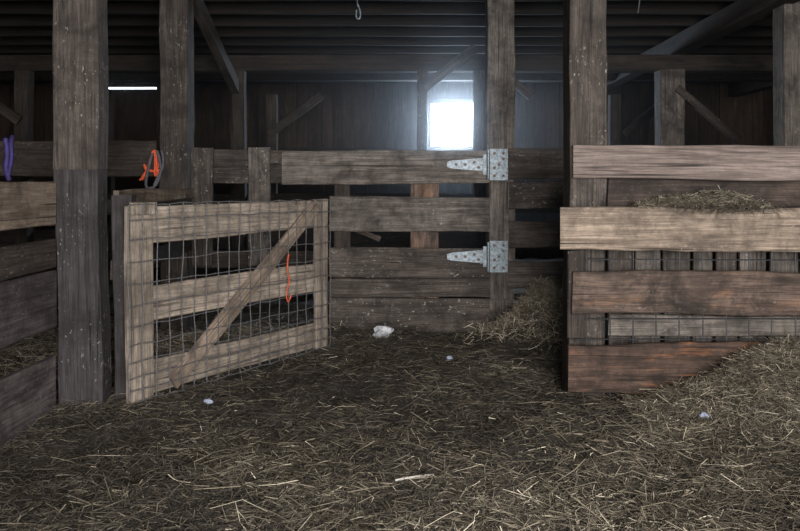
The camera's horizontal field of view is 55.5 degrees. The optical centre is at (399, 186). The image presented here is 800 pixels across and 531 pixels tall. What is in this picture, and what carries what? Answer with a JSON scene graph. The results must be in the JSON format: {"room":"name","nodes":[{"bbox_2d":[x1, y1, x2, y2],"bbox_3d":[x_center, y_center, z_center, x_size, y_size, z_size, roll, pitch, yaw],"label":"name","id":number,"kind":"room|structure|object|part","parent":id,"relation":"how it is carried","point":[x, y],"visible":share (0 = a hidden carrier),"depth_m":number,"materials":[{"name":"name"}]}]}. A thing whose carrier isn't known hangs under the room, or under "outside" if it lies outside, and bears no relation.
{"room":"farm building","nodes":[
{"label":"farm building","id":0,"kind":"room"},
{"bbox_2d":[0,81,737,82],"bbox_3d":[0.000,-1.940,13.600,16.971,0.166,0.053,0,0,0],"label":"joist","id":1,"kind":"object","parent":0,"point":[446,81],"depth_m":13.58,"materials":[{"name":"brown wood"}]},
{"bbox_2d":[0,83,773,259],"bbox_3d":[0.000,-0.310,14.038,17.000,3.420,0.125,0,0,0],"label":"wall","id":2,"kind":"structure","parent":0,"point":[349,115],"depth_m":13.99,"materials":[{"name":"brown wood"}]},
{"bbox_2d":[157,148,472,153],"bbox_3d":[0.000,-0.650,13.910,16.910,0.142,0.084,0,0,0],"label":"horizontal beam","id":3,"kind":"structure","parent":2,"relation":"attached to","point":[158,149],"depth_m":13.87,"materials":[{"name":"brown wood"}]},
{"bbox_2d":[427,102,430,146],"bbox_3d":[0.522,-1.144,13.930,0.078,0.819,0.103,0,0,0],"label":"window frame","id":4,"kind":"structure","parent":2,"relation":"attached to","point":[428,103],"depth_m":13.88,"materials":[{"name":"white wood"}]},
{"bbox_2d":[427,146,472,147],"bbox_3d":[1.009,-0.710,13.930,1.086,0.080,0.101,0,0,0],"label":"sill","id":5,"kind":"structure","parent":2,"relation":"attached to","point":[432,146],"depth_m":13.88,"materials":[{"name":"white wood"}]},
{"bbox_2d":[427,98,472,102],"bbox_3d":[1.012,-1.581,13.930,1.088,0.079,0.103,0,0,0],"label":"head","id":6,"kind":"object","parent":2,"relation":"attached to","point":[441,100],"visible":0.72,"depth_m":13.88},
{"bbox_2d":[0,256,799,530],"bbox_3d":[0.000,1.125,5.500,17.000,0.486,17.000,0,0,0],"label":"straw","id":7,"kind":"structure","parent":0,"point":[301,298],"depth_m":4.03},
{"bbox_2d":[14,70,33,278],"bbox_3d":[-4.600,-0.020,9.300,0.173,2.810,0.164,0,0,0],"label":"support post","id":8,"kind":"object","parent":7,"relation":"on","point":[23,79],"visible":0.37,"depth_m":9.22,"materials":[{"name":"brown wood"}]},
{"bbox_2d":[0,100,22,124],"bbox_3d":[-5.051,-1.122,9.200,0.975,0.750,0.082,0,0,0],"label":"diagonal brace","id":9,"kind":"object","parent":8,"relation":"attached to","point":[6,111],"visible":1,"depth_m":9.16,"materials":[{"name":"brown wood"}]},
{"bbox_2d":[0,182,56,447],"bbox_3d":[-2.083,0.650,3.477,0.183,1.411,1.762,0,0,2],"label":"fence","id":10,"kind":"object","parent":7,"relation":"on","point":[28,304],"visible":0.97,"depth_m":4.02,"materials":[{"name":"beige wood"}]},
{"bbox_3d":[-2.010,0.095,3.475,0.037,0.259,1.762,0,0,2],"label":"rail","id":11,"kind":"part","parent":10,"relation":"part of","materials":[{"name":"beige wood"}]},
{"bbox_3d":[-2.010,1.130,3.473,0.037,0.342,1.757,0,0,2],"label":"rail","id":12,"kind":"part","parent":10,"relation":"part of","materials":[{"name":"brown wood"}]},
{"bbox_3d":[-2.010,0.388,3.476,0.038,0.175,1.760,0,0,2],"label":"rail","id":13,"kind":"part","parent":10,"relation":"part of","materials":[{"name":"brown wood"}]},
{"bbox_3d":[-2.010,0.640,3.476,0.038,0.331,1.759,0,0,2],"label":"rail","id":14,"kind":"part","parent":10,"relation":"part of","materials":[{"name":"brown wood"}]},
{"bbox_2d":[52,0,111,406],"bbox_3d":[-1.871,-0.316,4.460,0.303,3.403,0.165,0,0,0],"label":"support post","id":15,"kind":"object","parent":7,"relation":"on","point":[80,27],"visible":0.94,"depth_m":4.39,"materials":[{"name":"brown wood"}]},
{"bbox_2d":[107,94,114,249],"bbox_3d":[-4.501,-0.020,11.700,0.173,2.811,0.164,0,0,0],"label":"support post","id":16,"kind":"object","parent":7,"relation":"on","point":[110,180],"visible":0.15,"depth_m":11.62,"materials":[{"name":"brown wood"}]},
{"bbox_2d":[110,188,193,398],"bbox_3d":[-1.746,0.681,5.691,0.155,1.345,2.218,0,0,-4],"label":"gate post","id":17,"kind":"object","parent":7,"relation":"on","point":[120,198],"visible":0.67,"depth_m":4.59,"materials":[{"name":"brown wood"}]},
{"bbox_3d":[-1.805,0.500,5.694,0.033,0.131,2.203,0,0,-3],"label":"rail","id":18,"kind":"part","parent":17,"relation":"part of","materials":[{"name":"brown wood"}]},
{"bbox_3d":[-1.785,0.059,5.695,0.038,0.101,2.206,0,0,-3],"label":"rail","id":19,"kind":"part","parent":17,"relation":"part of","materials":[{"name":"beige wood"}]},
{"bbox_2d":[124,199,330,405],"bbox_3d":[-1.096,0.686,5.282,0.097,1.199,1.987,0,0,32],"label":"gate","id":20,"kind":"object","parent":17,"relation":"attached to","point":[146,224],"visible":1,"depth_m":5.06,"materials":[{"name":"brown wood"}]},
{"bbox_2d":[286,254,291,301],"bbox_3d":[-0.823,0.677,5.627,0.011,0.356,0.070,0,0,27],"label":"twine","id":21,"kind":"object","parent":20,"relation":"hanging from","point":[288,254],"visible":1,"depth_m":5.62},
{"bbox_2d":[1,313,350,400],"bbox_3d":[-1.897,1.257,6.361,2.408,0.220,3.724,0,0,28],"label":"pile","id":22,"kind":"object","parent":7,"relation":"on","point":[236,328],"visible":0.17,"depth_m":6.34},
{"bbox_2d":[159,0,194,332],"bbox_3d":[-2.030,-0.314,6.920,0.264,3.401,0.224,0,0,0],"label":"support post","id":23,"kind":"object","parent":7,"relation":"on","point":[176,17],"visible":0.64,"depth_m":6.81,"materials":[{"name":"brown wood"}]},
{"bbox_2d":[204,398,212,403],"bbox_3d":[-1.120,1.256,4.451,0.056,0.034,0.041,0,0,0],"label":"feather","id":24,"kind":"object","parent":7,"relation":"on","point":[208,401],"visible":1,"depth_m":4.44,"materials":[{"name":"white"}]},
{"bbox_2d":[0,305,428,456],"bbox_3d":[-3.387,1.264,6.067,7.624,0.253,5.290,0,0,10],"label":"pile","id":25,"kind":"object","parent":7,"relation":"on","point":[19,351],"visible":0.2,"depth_m":5.80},
{"bbox_2d":[231,70,246,273],"bbox_3d":[-1.970,-0.022,9.300,0.174,2.809,0.163,0,0,0],"label":"support post","id":26,"kind":"object","parent":7,"relation":"on","point":[238,100],"visible":0.48,"depth_m":9.22,"materials":[{"name":"brown wood"}]},
{"bbox_2d":[194,0,239,92],"bbox_3d":[-1.990,-1.554,8.150,0.102,0.846,2.149,0,0,0],"label":"diagonal brace","id":27,"kind":"object","parent":26,"relation":"attached to","point":[202,16],"visible":0.95,"depth_m":8.12,"materials":[{"name":"brown wood"}]},
{"bbox_2d":[266,94,277,249],"bbox_3d":[-1.970,-0.019,11.700,0.174,2.810,0.164,0,0,0],"label":"support post","id":28,"kind":"object","parent":7,"relation":"on","point":[271,99],"visible":0.34,"depth_m":11.62,"materials":[{"name":"brown wood"}]},
{"bbox_2d":[266,92,323,137],"bbox_3d":[-1.598,-1.100,11.600,0.878,0.698,0.083,0,0,0],"label":"diagonal brace","id":29,"kind":"object","parent":28,"relation":"attached to","point":[318,97],"visible":1,"depth_m":11.56,"materials":[{"name":"brown wood"}]},
{"bbox_2d":[0,290,799,530],"bbox_3d":[-0.006,1.114,5.252,11.375,0.584,6.132,0,0,0],"label":"ground","id":30,"kind":"structure","parent":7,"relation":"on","point":[450,455],"depth_m":3.52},
{"bbox_2d":[372,326,393,337],"bbox_3d":[-0.139,1.229,6.447,0.173,0.114,0.152,0,0,-26],"label":"crumpled paper","id":31,"kind":"object","parent":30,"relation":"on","point":[380,331],"visible":0.96,"depth_m":6.41,"materials":[{"name":"white paper"}]},
{"bbox_2d":[395,474,433,480],"bbox_3d":[0.065,1.278,3.344,0.178,0.017,0.012,0,0,-16],"label":"stick","id":32,"kind":"object","parent":7,"relation":"on","point":[410,477],"visible":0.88,"depth_m":3.33,"materials":[{"name":"brown wood"}]},
{"bbox_2d":[417,70,427,149],"bbox_3d":[0.270,-0.020,9.300,0.134,2.811,0.124,0,0,0],"label":"stud","id":33,"kind":"object","parent":7,"relation":"on","point":[422,75],"visible":0.37,"depth_m":9.24,"materials":[{"name":"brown wood"}]},
{"bbox_2d":[422,43,478,91],"bbox_3d":[0.610,-1.451,9.250,0.699,0.590,0.082,0,0,0],"label":"diagonal brace","id":34,"kind":"object","parent":33,"relation":"attached to","point":[455,63],"visible":1,"depth_m":9.21,"materials":[{"name":"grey wood"}]},
{"bbox_2d":[473,70,484,247],"bbox_3d":[0.981,-0.019,9.300,0.173,2.810,0.164,0,0,0],"label":"support post","id":35,"kind":"object","parent":7,"relation":"on","point":[478,75],"visible":0.34,"depth_m":9.22,"materials":[{"name":"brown wood"}]},
{"bbox_2d":[484,60,533,99],"bbox_3d":[1.327,-1.323,9.250,0.607,0.522,0.080,0,0,0],"label":"diagonal brace","id":36,"kind":"object","parent":35,"relation":"attached to","point":[522,89],"visible":0.44,"depth_m":9.21,"materials":[{"name":"brown wood"}]},
{"bbox_2d":[484,0,514,329],"bbox_3d":[0.920,-0.315,7.020,0.264,3.401,0.204,0,0,0],"label":"support post","id":37,"kind":"object","parent":7,"relation":"on","point":[499,96],"visible":0.56,"depth_m":6.92,"materials":[{"name":"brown wood"}]},
{"bbox_2d":[282,149,508,332],"bbox_3d":[-0.041,0.483,6.808,2.030,1.645,0.128,0,0,0],"label":"gate","id":38,"kind":"object","parent":37,"relation":"attached to","point":[424,272],"visible":0.97,"depth_m":6.78,"materials":[{"name":"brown wood"}]},
{"bbox_3d":[-0.125,-0.177,6.800,1.861,0.310,0.038,0,0,0],"label":"rail","id":39,"kind":"part","parent":38,"relation":"part of","materials":[{"name":"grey wood"}]},
{"bbox_3d":[0.083,0.242,6.800,1.438,0.317,0.038,0,0,0],"label":"second rail","id":40,"kind":"part","parent":38,"relation":"part of","materials":[{"name":"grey wood"}]},
{"bbox_3d":[0.083,0.677,6.800,1.437,0.275,0.038,0,0,0],"label":"third rail","id":41,"kind":"part","parent":38,"relation":"part of","materials":[{"name":"brown wood"}]},
{"bbox_3d":[0.085,0.902,6.801,1.441,0.174,0.037,0,0,0],"label":"fourth rail","id":42,"kind":"part","parent":38,"relation":"part of","materials":[{"name":"brown wood"}]},
{"bbox_3d":[0.085,1.148,6.800,1.442,0.317,0.038,0,0,0],"label":"rail","id":43,"kind":"part","parent":38,"relation":"part of","materials":[{"name":"brown wood"}]},
{"bbox_3d":[0.780,0.620,6.770,0.080,0.180,0.008,0,0,0],"label":"knuckle plate","id":44,"kind":"part","parent":38,"relation":"part of","materials":[{"name":"metal"}]},
{"bbox_3d":[0.780,-0.200,6.770,0.080,0.180,0.008,0,0,0],"label":"knuckle plate","id":45,"kind":"part","parent":38,"relation":"part of","materials":[{"name":"metal"}]},
{"bbox_3d":[0.880,0.620,6.771,0.160,0.280,0.006,0,0,0],"label":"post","id":46,"kind":"part","parent":38,"relation":"part of","materials":[{"name":"metal"}]},
{"bbox_3d":[0.880,-0.200,6.771,0.160,0.280,0.006,0,0,0],"label":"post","id":47,"kind":"part","parent":38,"relation":"part of","materials":[{"name":"metal"}]},
{"bbox_2d":[446,276,607,352],"bbox_3d":[1.223,1.055,6.209,1.763,0.597,1.159,0,0,0],"label":"pile","id":48,"kind":"object","parent":7,"relation":"on","point":[543,287],"visible":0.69,"depth_m":6.29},
{"bbox_2d":[562,0,607,398],"bbox_3d":[1.156,-0.316,4.760,0.238,3.398,0.204,0,0,0],"label":"support post","id":49,"kind":"object","parent":7,"relation":"on","point":[584,21],"visible":0.66,"depth_m":4.66,"materials":[{"name":"brown wood"}]},
{"bbox_2d":[608,94,620,144],"bbox_3d":[3.300,-0.020,11.700,0.173,2.810,0.164,0,0,0],"label":"support post","id":50,"kind":"object","parent":7,"relation":"on","point":[614,100],"visible":0.31,"depth_m":11.62,"materials":[{"name":"brown wood"}]},
{"bbox_2d":[620,105,654,137],"bbox_3d":[3.849,-1.147,11.600,0.982,0.798,0.083,0,0,0],"label":"diagonal brace","id":51,"kind":"object","parent":50,"relation":"attached to","point":[639,121],"visible":0.51,"depth_m":11.56,"materials":[{"name":"brown wood"}]},
{"bbox_2d":[654,69,684,260],"bbox_3d":[3.300,-0.019,9.300,0.313,2.810,0.223,0,0,0],"label":"support post","id":52,"kind":"object","parent":7,"relation":"on","point":[669,106],"visible":0.37,"depth_m":9.19,"materials":[{"name":"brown wood"}]},
{"bbox_2d":[0,158,559,281],"bbox_3d":[-1.050,0.400,8.530,13.910,1.550,1.879,0,0,0],"label":"fence","id":53,"kind":"object","parent":52,"relation":"attached to","point":[447,239],"visible":0.07,"depth_m":9.43,"materials":[{"name":"brown wood"}]},
{"bbox_3d":[-1.050,1.050,9.450,13.908,0.250,0.038,0,0,0],"label":"rail","id":54,"kind":"part","parent":53,"relation":"part of","materials":[{"name":"brown wood"}]},
{"bbox_3d":[-1.050,0.650,9.450,13.909,0.252,0.038,0,0,0],"label":"rail","id":55,"kind":"part","parent":53,"relation":"part of","materials":[{"name":"brown wood"}]},
{"bbox_3d":[-1.051,0.200,9.450,13.909,0.249,0.038,0,0,0],"label":"rail","id":56,"kind":"part","parent":53,"relation":"part of","materials":[{"name":"brown wood"}]},
{"bbox_2d":[675,85,741,143],"bbox_3d":[3.726,-0.876,9.200,0.815,0.719,0.083,0,0,0],"label":"diagonal brace","id":57,"kind":"object","parent":52,"relation":"attached to","point":[689,99],"visible":1,"depth_m":9.16,"materials":[{"name":"brown wood"}]},
{"bbox_2d":[560,145,799,395],"bbox_3d":[2.200,0.475,4.670,2.512,1.758,0.385,0,0,0],"label":"fence","id":58,"kind":"object","parent":7,"relation":"on","point":[749,302],"visible":0.87,"depth_m":4.52,"materials":[{"name":"brown wood"}]},
{"bbox_3d":[2.227,1.086,4.539,2.456,0.330,0.050,0,0,0],"label":"rail","id":59,"kind":"part","parent":58,"relation":"part of","materials":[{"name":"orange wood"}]},
{"bbox_3d":[2.252,-0.145,4.620,2.406,0.216,0.043,0,0,0],"label":"rail","id":60,"kind":"part","parent":58,"relation":"part of","materials":[{"name":"brown wood"}]},
{"bbox_2d":[630,186,772,209],"bbox_3d":[1.801,0.072,4.576,0.828,0.167,0.324,0,0,0],"label":"clump","id":61,"kind":"object","parent":58,"relation":"on","point":[715,196],"visible":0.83,"depth_m":4.49,"materials":[{"name":"plant"}]},
{"bbox_3d":[2.369,0.038,4.730,2.165,0.186,0.038,0,0,0],"label":"rail","id":62,"kind":"part","parent":58,"relation":"part of","materials":[{"name":"brown wood"}]},
{"bbox_3d":[2.289,0.865,4.745,1.988,0.139,0.033,0,0,0],"label":"rail","id":63,"kind":"part","parent":58,"relation":"part of","materials":[{"name":"grey wood"}]},
{"bbox_2d":[647,198,794,218],"bbox_3d":[1.891,0.131,4.468,0.896,0.138,0.160,0,0,0],"label":"clump","id":64,"kind":"object","parent":58,"relation":"on","point":[726,208],"visible":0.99,"depth_m":4.46,"materials":[{"name":"plant"}]},
{"bbox_2d":[613,331,799,474],"bbox_3d":[2.860,1.072,3.922,3.399,0.525,1.112,0,0,1],"label":"pile","id":65,"kind":"object","parent":7,"relation":"on","point":[765,348],"visible":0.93,"depth_m":4.11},
{"bbox_2d":[699,412,709,417],"bbox_3d":[1.621,1.215,4.051,0.051,0.034,0.039,0,0,-25],"label":"feather","id":66,"kind":"object","parent":65,"relation":"on","point":[705,413],"visible":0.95,"depth_m":4.04,"materials":[{"name":"white"}]},
{"bbox_2d":[773,1,799,272],"bbox_3d":[3.600,-0.314,6.950,0.283,3.400,0.224,0,0,0],"label":"support post","id":67,"kind":"object","parent":7,"relation":"on","point":[786,17],"visible":0.44,"depth_m":6.84,"materials":[{"name":"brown wood"}]},
{"bbox_2d":[488,148,768,288],"bbox_3d":[2.150,0.284,6.848,2.712,1.273,0.062,0,0,0],"label":"fence","id":68,"kind":"object","parent":67,"relation":"attached to","point":[524,163],"visible":0.16,"depth_m":6.82,"materials":[{"name":"brown wood"}]},
{"bbox_3d":[2.151,0.427,6.847,2.711,0.252,0.038,0,0,-1],"label":"rail","id":69,"kind":"part","parent":68,"relation":"part of","materials":[{"name":"brown wood"}]},
{"bbox_3d":[2.225,-0.205,6.860,2.560,0.290,0.038,0,0,0],"label":"rail","id":70,"kind":"part","parent":68,"relation":"part of","materials":[{"name":"brown wood"}]},
{"bbox_3d":[2.150,0.077,6.847,2.712,0.246,0.038,0,0,-1],"label":"rail","id":71,"kind":"part","parent":68,"relation":"part of","materials":[{"name":"brown wood"}]},
{"bbox_3d":[2.150,0.790,6.848,2.710,0.261,0.038,0,0,-1],"label":"rail","id":72,"kind":"part","parent":68,"relation":"part of","materials":[{"name":"brown wood"}]},
{"bbox_2d":[607,0,799,90],"bbox_3d":[3.450,-1.750,5.539,0.203,0.221,16.690,0,0,0],"label":"overhead beam","id":73,"kind":"structure","parent":67,"relation":"attached to","point":[739,14],"depth_m":8.20,"materials":[{"name":"brown wood"}]},
{"bbox_2d":[0,0,736,1],"bbox_3d":[0.001,-1.940,7.600,16.970,0.166,0.053,0,0,0],"label":"joist","id":74,"kind":"object","parent":73,"relation":"on","point":[0,0],"depth_m":7.59,"materials":[{"name":"brown wood"}]},
{"bbox_2d":[0,1,772,14],"bbox_3d":[0.001,-1.940,8.200,16.968,0.167,0.053,0,0,0],"label":"joist","id":75,"kind":"object","parent":73,"relation":"on","point":[6,7],"depth_m":8.17,"materials":[{"name":"brown wood"}]},
{"bbox_2d":[0,14,772,26],"bbox_3d":[0.002,-1.940,8.800,16.967,0.164,0.053,0,0,0],"label":"joist","id":76,"kind":"object","parent":73,"relation":"on","point":[6,20],"depth_m":8.77,"materials":[{"name":"brown wood"}]},
{"bbox_2d":[0,26,772,36],"bbox_3d":[0.001,-1.940,9.400,16.970,0.165,0.053,0,0,0],"label":"joist","id":77,"kind":"object","parent":73,"relation":"on","point":[113,31],"depth_m":9.37,"materials":[{"name":"brown wood"}]},
{"bbox_2d":[0,36,772,45],"bbox_3d":[-0.002,-1.940,10.000,16.968,0.166,0.053,0,0,0],"label":"joist","id":78,"kind":"object","parent":73,"relation":"on","point":[46,40],"depth_m":9.97,"materials":[{"name":"brown wood"}]},
{"bbox_2d":[0,45,772,53],"bbox_3d":[0.000,-1.940,10.600,16.970,0.167,0.053,0,0,0],"label":"joist","id":79,"kind":"object","parent":73,"relation":"on","point":[343,49],"depth_m":10.58,"materials":[{"name":"brown wood"}]},
{"bbox_2d":[0,53,772,54],"bbox_3d":[0.001,-1.940,11.200,16.970,0.166,0.053,0,0,0],"label":"joist","id":80,"kind":"object","parent":73,"relation":"on","point":[9,53],"depth_m":11.18,"materials":[{"name":"brown wood"}]},
{"bbox_3d":[-4.599,-0.315,6.950,0.173,3.396,0.164,0,0,0],"label":"support post","id":81,"kind":"object","parent":7,"relation":"on","visible":0},
{"bbox_2d":[0,140,328,268],"bbox_3d":[-2.650,0.158,6.828,4.110,1.163,0.138,0,0,0],"label":"fence","id":82,"kind":"object","parent":81,"relation":"attached to","point":[257,167],"visible":0.44,"depth_m":6.77,"materials":[{"name":"brown wood"}]},
{"bbox_2d":[3,135,13,180],"bbox_3d":[-3.471,-0.258,6.760,0.099,0.413,0.101,0,0,0],"label":"lead rope","id":83,"kind":"object","parent":82,"relation":"hanging from","point":[8,144],"visible":1,"depth_m":6.72,"materials":[{"name":"purple fabric"}]},
{"bbox_3d":[-3.434,-0.255,6.780,2.540,0.330,0.043,0,0,0],"label":"rail","id":84,"kind":"part","parent":82,"relation":"part of","materials":[{"name":"brown wood"}]},
{"bbox_3d":[-3.352,0.180,6.880,2.705,0.152,0.033,0,0,0],"label":"rail","id":85,"kind":"part","parent":82,"relation":"part of","materials":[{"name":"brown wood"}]},
{"bbox_2d":[144,150,163,187],"bbox_3d":[-2.160,-0.131,6.686,0.177,0.386,0.033,0,0,0],"label":"halter","id":86,"kind":"object","parent":82,"relation":"hanging from","point":[161,164],"visible":0.9,"depth_m":6.67},
{"bbox_2d":[139,150,158,180],"bbox_3d":[-2.203,-0.193,6.711,0.211,0.276,0.031,0,0,3],"label":"twine","id":87,"kind":"object","parent":86,"relation":"hanging from","point":[155,171],"visible":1,"depth_m":6.70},
{"bbox_3d":[-2.650,0.651,6.880,4.108,0.171,0.033,0,0,0],"label":"rail","id":88,"kind":"part","parent":82,"relation":"part of","materials":[{"name":"brown wood"}]},
{"bbox_3d":[-1.400,-0.185,6.840,0.911,0.310,0.035,1,0,0],"label":"rail","id":89,"kind":"part","parent":82,"relation":"part of","materials":[{"name":"brown wood"}]},
{"bbox_3d":[0.000,-2.060,5.550,17.000,0.080,17.100,0,0,0],"label":"ceiling","id":90,"kind":"structure","parent":0,"visible":0},
{"bbox_2d":[355,0,360,19],"bbox_3d":[-0.384,-1.704,7.000,0.057,0.331,0.018,0,0,0],"label":"hook","id":91,"kind":"object","parent":90,"relation":"hanging from","point":[358,6],"visible":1,"depth_m":6.99,"materials":[{"name":"metal"}]},
{"bbox_2d":[0,73,772,81],"bbox_3d":[0.001,-1.760,11.900,16.970,0.211,0.184,0,0,0],"label":"tie beam","id":92,"kind":"structure","parent":90,"relation":"attached to","point":[4,77],"depth_m":11.81,"materials":[{"name":"brown wood"}]},
{"bbox_2d":[729,82,772,96],"bbox_3d":[6.100,-1.750,5.539,0.203,0.221,16.687,0,0,0],"label":"overhead beam","id":93,"kind":"structure","parent":90,"relation":"attached to","point":[738,89],"depth_m":13.20,"materials":[{"name":"brown wood"}]},
{"bbox_3d":[-8.540,-0.310,5.550,0.100,3.420,17.100,0,0,0],"label":"wall","id":94,"kind":"structure","parent":0,"visible":0},
{"bbox_2d":[0,54,772,72],"bbox_3d":[0.000,-1.530,9.450,16.970,0.212,0.183,0,0,0],"label":"tie beam","id":95,"kind":"structure","parent":94,"relation":"attached to","point":[537,63],"depth_m":9.36,"materials":[{"name":"brown wood"}]}
]}

